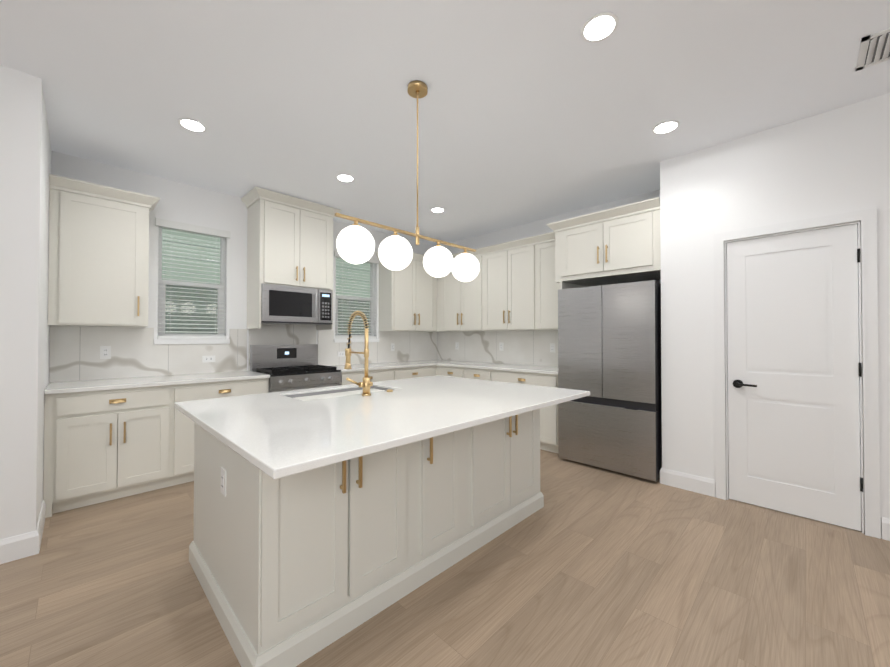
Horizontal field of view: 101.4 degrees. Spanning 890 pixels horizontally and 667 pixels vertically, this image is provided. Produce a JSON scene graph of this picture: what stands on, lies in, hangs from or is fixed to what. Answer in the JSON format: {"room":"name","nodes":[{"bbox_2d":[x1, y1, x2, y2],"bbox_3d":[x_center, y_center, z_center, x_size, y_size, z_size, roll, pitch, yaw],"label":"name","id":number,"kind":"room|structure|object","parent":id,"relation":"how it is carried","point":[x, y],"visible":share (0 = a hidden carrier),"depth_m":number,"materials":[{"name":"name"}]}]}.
{"room":"kitchen","nodes":[
{"label":"kitchen","id":0,"kind":"room"},
{"bbox_2d":[0,65,51,539],"bbox_3d":[-4.641,-0.128,0.878,1.342,2.826,4.960,-1,-1,45],"label":"wall","id":1,"kind":"structure","parent":0,"point":[25,158],"depth_m":2.12,"materials":[{"name":"white paint"}]},
{"bbox_2d":[0,500,45,563],"bbox_3d":[-4.315,1.216,0.634,0.586,0.133,4.854,-1,-1,45],"label":"baseboard","id":2,"kind":"structure","parent":1,"relation":"attached to","point":[17,547],"depth_m":2.11,"materials":[{"name":"white paint"}]},
{"bbox_2d":[49,324,436,381],"bbox_3d":[-1.688,0.148,4.574,0.018,0.544,4.446,-1,-1,45],"label":"backsplash","id":3,"kind":"structure","parent":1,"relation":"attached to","point":[78,353],"depth_m":3.64,"materials":[{"name":"stone"}]},
{"bbox_2d":[49,151,436,382],"bbox_3d":[-1.697,-0.086,4.690,0.150,2.826,4.600,-1,-1,45],"label":"wall","id":4,"kind":"structure","parent":0,"point":[186,203],"depth_m":3.76,"materials":[{"name":"white paint"}]},
{"bbox_2d":[48,174,151,326],"bbox_3d":[-2.932,-0.633,3.106,0.333,1.142,0.598,-1,-1,45],"label":"upper cabinet","id":5,"kind":"object","parent":4,"relation":"attached to","point":[98,271],"depth_m":2.97,"materials":[{"name":"white paint"}]},
{"bbox_2d":[154,227,229,343],"bbox_3d":[-2.595,-0.487,3.751,0.144,1.187,0.641,-1,-1,45],"label":"window","id":6,"kind":"structure","parent":4,"relation":"in","point":[192,341],"depth_m":3.76,"materials":[{"name":"white plastic"}]},
{"bbox_2d":[155,218,230,338],"bbox_3d":[-2.567,-0.523,3.724,0.076,1.161,0.637,-1,-1,45],"label":"window blind","id":7,"kind":"object","parent":6,"relation":"attached to","point":[175,225],"visible":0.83,"depth_m":3.70,"materials":[{"name":"white plastic"}]},
{"bbox_2d":[248,188,335,289],"bbox_3d":[-1.771,-1.005,4.220,0.418,0.974,0.792,-1,-1,45],"label":"upper cabinet","id":8,"kind":"object","parent":4,"relation":"attached to","point":[290,240],"depth_m":4.00,"materials":[{"name":"white paint"}]},
{"bbox_2d":[261,283,332,324],"bbox_3d":[-1.750,-0.313,4.190,0.451,0.406,0.788,-1,-1,45],"label":"microwave","id":9,"kind":"object","parent":8,"relation":"attached to","point":[288,305],"visible":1,"depth_m":4.03,"materials":[{"name":"silver metal"}]},
{"bbox_2d":[334,257,378,341],"bbox_3d":[-1.257,-0.472,5.100,0.144,1.187,0.711,-1,-1,45],"label":"window","id":10,"kind":"structure","parent":4,"relation":"in","point":[371,294],"depth_m":5.15,"materials":[{"name":"white plastic"}]},
{"bbox_2d":[334,251,379,338],"bbox_3d":[-1.228,-0.508,5.072,0.076,1.161,0.707,-1,-1,45],"label":"window blind","id":11,"kind":"object","parent":10,"relation":"attached to","point":[370,260],"visible":0.75,"depth_m":5.06,"materials":[{"name":"white plastic"}]},
{"bbox_2d":[376,251,435,331],"bbox_3d":[-0.560,-0.607,5.496,0.333,1.142,0.827,-1,-1,45],"label":"upper cabinet","id":12,"kind":"object","parent":4,"relation":"attached to","point":[407,296],"depth_m":5.30,"materials":[{"name":"white paint"}]},
{"bbox_2d":[0,449,889,666],"bbox_3d":[0.113,1.326,0.117,12.000,0.100,10.600,-1,-1,45],"label":"floor","id":13,"kind":"structure","parent":0,"point":[586,565],"depth_m":1.81,"materials":[{"name":"brown wood"}]},
{"bbox_2d":[43,384,186,517],"bbox_3d":[-2.755,0.873,3.059,0.626,0.872,0.804,-1,-1,45],"label":"base cabinet","id":14,"kind":"object","parent":13,"relation":"on","point":[100,446],"depth_m":2.81,"materials":[{"name":"white paint"}]},
{"bbox_2d":[183,378,268,482],"bbox_3d":[-2.276,0.878,3.542,0.626,0.872,0.860,-1,-1,45],"label":"base cabinet","id":15,"kind":"object","parent":13,"relation":"on","point":[209,390],"depth_m":3.28,"materials":[{"name":"white paint"}]},
{"bbox_2d":[44,371,269,394],"bbox_3d":[-2.500,0.422,3.311,0.641,0.030,1.514,-1,-1,45],"label":"countertop","id":16,"kind":"structure","parent":15,"relation":"on","point":[87,385],"depth_m":3.08,"materials":[{"name":"white stone"}]},
{"bbox_2d":[250,344,341,392],"bbox_3d":[-1.661,0.716,4.090,0.701,1.170,0.770,-1,-1,45],"label":"range","id":17,"kind":"object","parent":13,"relation":"on","point":[290,367],"visible":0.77,"depth_m":4.08,"materials":[{"name":"silver metal"}]},
{"bbox_2d":[340,368,398,384],"bbox_3d":[-1.127,0.891,4.700,0.626,0.872,0.840,-1,-1,45],"label":"base cabinet","id":18,"kind":"object","parent":13,"relation":"on","point":[382,374],"depth_m":4.51,"materials":[{"name":"white paint"}]},
{"bbox_2d":[174,311,589,666],"bbox_3d":[-0.271,0.574,2.297,1.505,1.454,2.109,-1,-1,45],"label":"kitchen island","id":19,"kind":"object","parent":13,"relation":"on","point":[324,517],"visible":1,"depth_m":1.68,"materials":[{"name":"white paint"}]},
{"bbox_2d":[285,386,394,397],"bbox_3d":[-0.699,0.545,2.509,0.355,0.269,0.715,-1,-1,45],"label":"sink","id":20,"kind":"object","parent":19,"relation":"in","point":[349,390],"depth_m":2.60,"materials":[{"name":"silver metal"}]},
{"bbox_2d":[344,311,392,395],"bbox_3d":[-0.554,0.123,2.443,0.285,0.550,0.369,-1,-1,45],"label":"faucet","id":21,"kind":"object","parent":19,"relation":"on","point":[366,383],"depth_m":2.34,"materials":[{"name":"gold metal"}]},
{"bbox_2d":[399,365,434,378],"bbox_3d":[-0.637,0.897,5.194,0.626,0.872,0.856,-1,-1,45],"label":"base cabinet","id":22,"kind":"object","parent":13,"relation":"on","point":[422,371],"depth_m":5.00,"materials":[{"name":"white paint"}]},
{"bbox_2d":[435,365,438,375],"bbox_3d":[-0.131,0.902,5.681,0.658,0.872,0.668,-1,-1,45],"label":"base cabinet","id":23,"kind":"object","parent":13,"relation":"on","point":[436,366],"depth_m":5.28,"materials":[{"name":"white paint"}]},
{"bbox_2d":[334,361,435,371],"bbox_3d":[-0.894,0.440,4.927,0.644,0.030,1.488,-1,-1,45],"label":"countertop","id":24,"kind":"structure","parent":23,"relation":"on","point":[388,365],"depth_m":4.82,"materials":[{"name":"white stone"}]},
{"bbox_2d":[420,359,557,374],"bbox_3d":[0.549,0.441,5.028,2.550,0.030,0.643,-1,-1,45],"label":"countertop","id":25,"kind":"structure","parent":23,"relation":"on","point":[467,364],"depth_m":4.66,"materials":[{"name":"white stone"}]},
{"bbox_2d":[439,366,482,379],"bbox_3d":[0.465,0.896,5.116,1.088,0.872,0.626,-1,-1,45],"label":"base cabinet","id":26,"kind":"object","parent":13,"relation":"on","point":[462,372],"depth_m":4.92,"materials":[{"name":"white paint"}]},
{"bbox_2d":[483,369,557,452],"bbox_3d":[1.101,0.889,4.485,1.008,0.872,0.626,-1,-1,45],"label":"base cabinet","id":27,"kind":"object","parent":13,"relation":"on","point":[548,415],"depth_m":4.06,"materials":[{"name":"white paint"}]},
{"bbox_2d":[558,280,661,480],"bbox_3d":[1.761,0.429,3.736,0.908,1.775,0.735,-1,-1,45],"label":"fridge","id":28,"kind":"object","parent":13,"relation":"on","point":[609,347],"visible":0.79,"depth_m":3.41,"materials":[{"name":"grey metal"}]},
{"bbox_2d":[0,0,889,244],"bbox_3d":[0.113,-1.599,0.149,12.000,0.100,10.600,-1,-1,45],"label":"ceiling","id":29,"kind":"structure","parent":0,"point":[529,111],"depth_m":2.28,"materials":[{"name":"white paint"}]},
{"bbox_2d":[178,118,206,131],"bbox_3d":[-1.839,-1.516,2.654,0.175,0.006,0.175,0,-1,0],"label":"recessed light","id":30,"kind":"object","parent":29,"relation":"in","point":[190,124],"depth_m":2.65,"materials":[{"name":"white paint"}]},
{"bbox_2d":[336,174,354,181],"bbox_3d":[-0.967,-1.507,3.532,0.175,0.006,0.175,0,-1,0],"label":"recessed light","id":31,"kind":"object","parent":29,"relation":"in","point":[341,177],"depth_m":3.53,"materials":[{"name":"white paint"}]},
{"bbox_2d":[335,80,479,281],"bbox_3d":[-0.170,-0.945,2.248,0.200,1.157,1.100,-1,-1,45],"label":"pendant light","id":32,"kind":"object","parent":29,"relation":"hanging from","point":[355,243],"visible":1,"depth_m":2.09,"materials":[{"name":"white glass"}]},
{"bbox_2d":[431,207,444,212],"bbox_3d":[-0.088,-1.497,4.417,0.175,0.006,0.175,0,-1,0],"label":"recessed light","id":33,"kind":"object","parent":29,"relation":"in","point":[437,209],"depth_m":4.42,"materials":[{"name":"white paint"}]},
{"bbox_2d":[581,12,618,42],"bbox_3d":[0.771,-1.526,1.820,0.175,0.006,0.175,0,-1,0],"label":"recessed light","id":34,"kind":"object","parent":29,"relation":"in","point":[599,27],"depth_m":1.81,"materials":[{"name":"white paint"}]},
{"bbox_2d":[652,120,679,133],"bbox_3d":[1.625,-1.516,2.680,0.175,0.006,0.175,0,-1,0],"label":"recessed light","id":35,"kind":"object","parent":29,"relation":"in","point":[665,127],"depth_m":2.67,"materials":[{"name":"white paint"}]},
{"bbox_2d":[856,28,889,70],"bbox_3d":[2.379,-1.520,1.887,0.312,0.016,0.320,-1,-1,45],"label":"ceiling vent","id":36,"kind":"object","parent":29,"relation":"in","point":[874,49],"visible":1,"depth_m":1.95,"materials":[{"name":"white metal"}]},
{"bbox_2d":[441,190,660,365],"bbox_3d":[1.176,-0.082,4.974,3.527,2.826,0.150,-1,-1,45],"label":"wall","id":37,"kind":"structure","parent":0,"point":[538,227],"depth_m":4.92,"materials":[{"name":"white paint"}]},
{"bbox_2d":[436,250,491,331],"bbox_3d":[0.308,-0.607,5.499,0.935,1.142,0.333,-1,-1,45],"label":"upper cabinet","id":38,"kind":"object","parent":37,"relation":"attached to","point":[457,302],"depth_m":5.37,"materials":[{"name":"white paint"}]},
{"bbox_2d":[437,330,557,366],"bbox_3d":[0.780,0.196,5.242,2.520,0.464,0.018,-1,-1,45],"label":"backsplash","id":39,"kind":"structure","parent":37,"relation":"attached to","point":[532,347],"depth_m":5.20,"materials":[{"name":"stone"}]},
{"bbox_2d":[480,238,527,329],"bbox_3d":[0.956,-0.614,4.856,0.891,1.142,0.333,-1,-1,45],"label":"upper cabinet","id":40,"kind":"object","parent":37,"relation":"attached to","point":[503,266],"depth_m":4.79,"materials":[{"name":"white paint"}]},
{"bbox_2d":[528,232,579,329],"bbox_3d":[1.347,-0.618,4.468,0.498,1.142,0.333,-1,-1,45],"label":"upper cabinet","id":41,"kind":"object","parent":37,"relation":"attached to","point":[542,292],"depth_m":4.41,"materials":[{"name":"white paint"}]},
{"bbox_2d":[552,198,660,287],"bbox_3d":[1.777,-0.879,3.822,1.023,0.634,0.648,-1,-1,45],"label":"upper cabinet","id":42,"kind":"object","parent":37,"relation":"attached to","point":[621,244],"depth_m":3.57,"materials":[{"name":"white paint"}]},
{"bbox_2d":[660,93,889,537],"bbox_3d":[4.387,-0.129,0.815,6.893,2.826,0.120,-1,-1,45],"label":"wall","id":43,"kind":"structure","parent":0,"point":[833,162],"depth_m":2.79,"materials":[{"name":"white paint"}]},
{"bbox_2d":[660,468,714,496],"bbox_3d":[2.046,1.243,3.075,0.392,0.133,0.079,-1,-1,45],"label":"baseboard","id":44,"kind":"structure","parent":43,"relation":"attached to","point":[693,483],"depth_m":3.04,"materials":[{"name":"white paint"}]},
{"bbox_2d":[727,224,862,530],"bbox_3d":[2.470,0.288,2.617,0.699,2.017,0.107,-1,-1,45],"label":"door","id":45,"kind":"structure","parent":43,"relation":"in","point":[794,369],"depth_m":2.60,"materials":[{"name":"white paint"}]},
{"bbox_2d":[713,208,880,538],"bbox_3d":[2.506,0.252,2.662,0.849,2.106,0.139,-1,-1,45],"label":"door frame","id":46,"kind":"structure","parent":43,"relation":"attached to","point":[868,352],"depth_m":2.38,"materials":[{"name":"white paint"}]},
{"bbox_2d":[881,517,889,540],"bbox_3d":[4.736,1.213,0.360,5.538,0.133,0.014,-1,-1,45],"label":"baseboard","id":47,"kind":"structure","parent":43,"relation":"attached to","point":[885,528],"depth_m":2.29,"materials":[{"name":"white paint"}]},
{"label":"outside","id":48,"kind":"structure","parent":0,"visible":0},
{"bbox_2d":[162,228,369,334],"bbox_3d":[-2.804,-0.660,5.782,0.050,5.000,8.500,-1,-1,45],"label":"view","id":49,"kind":"structure","parent":48,"point":[216,247],"depth_m":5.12,"materials":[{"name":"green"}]}
]}

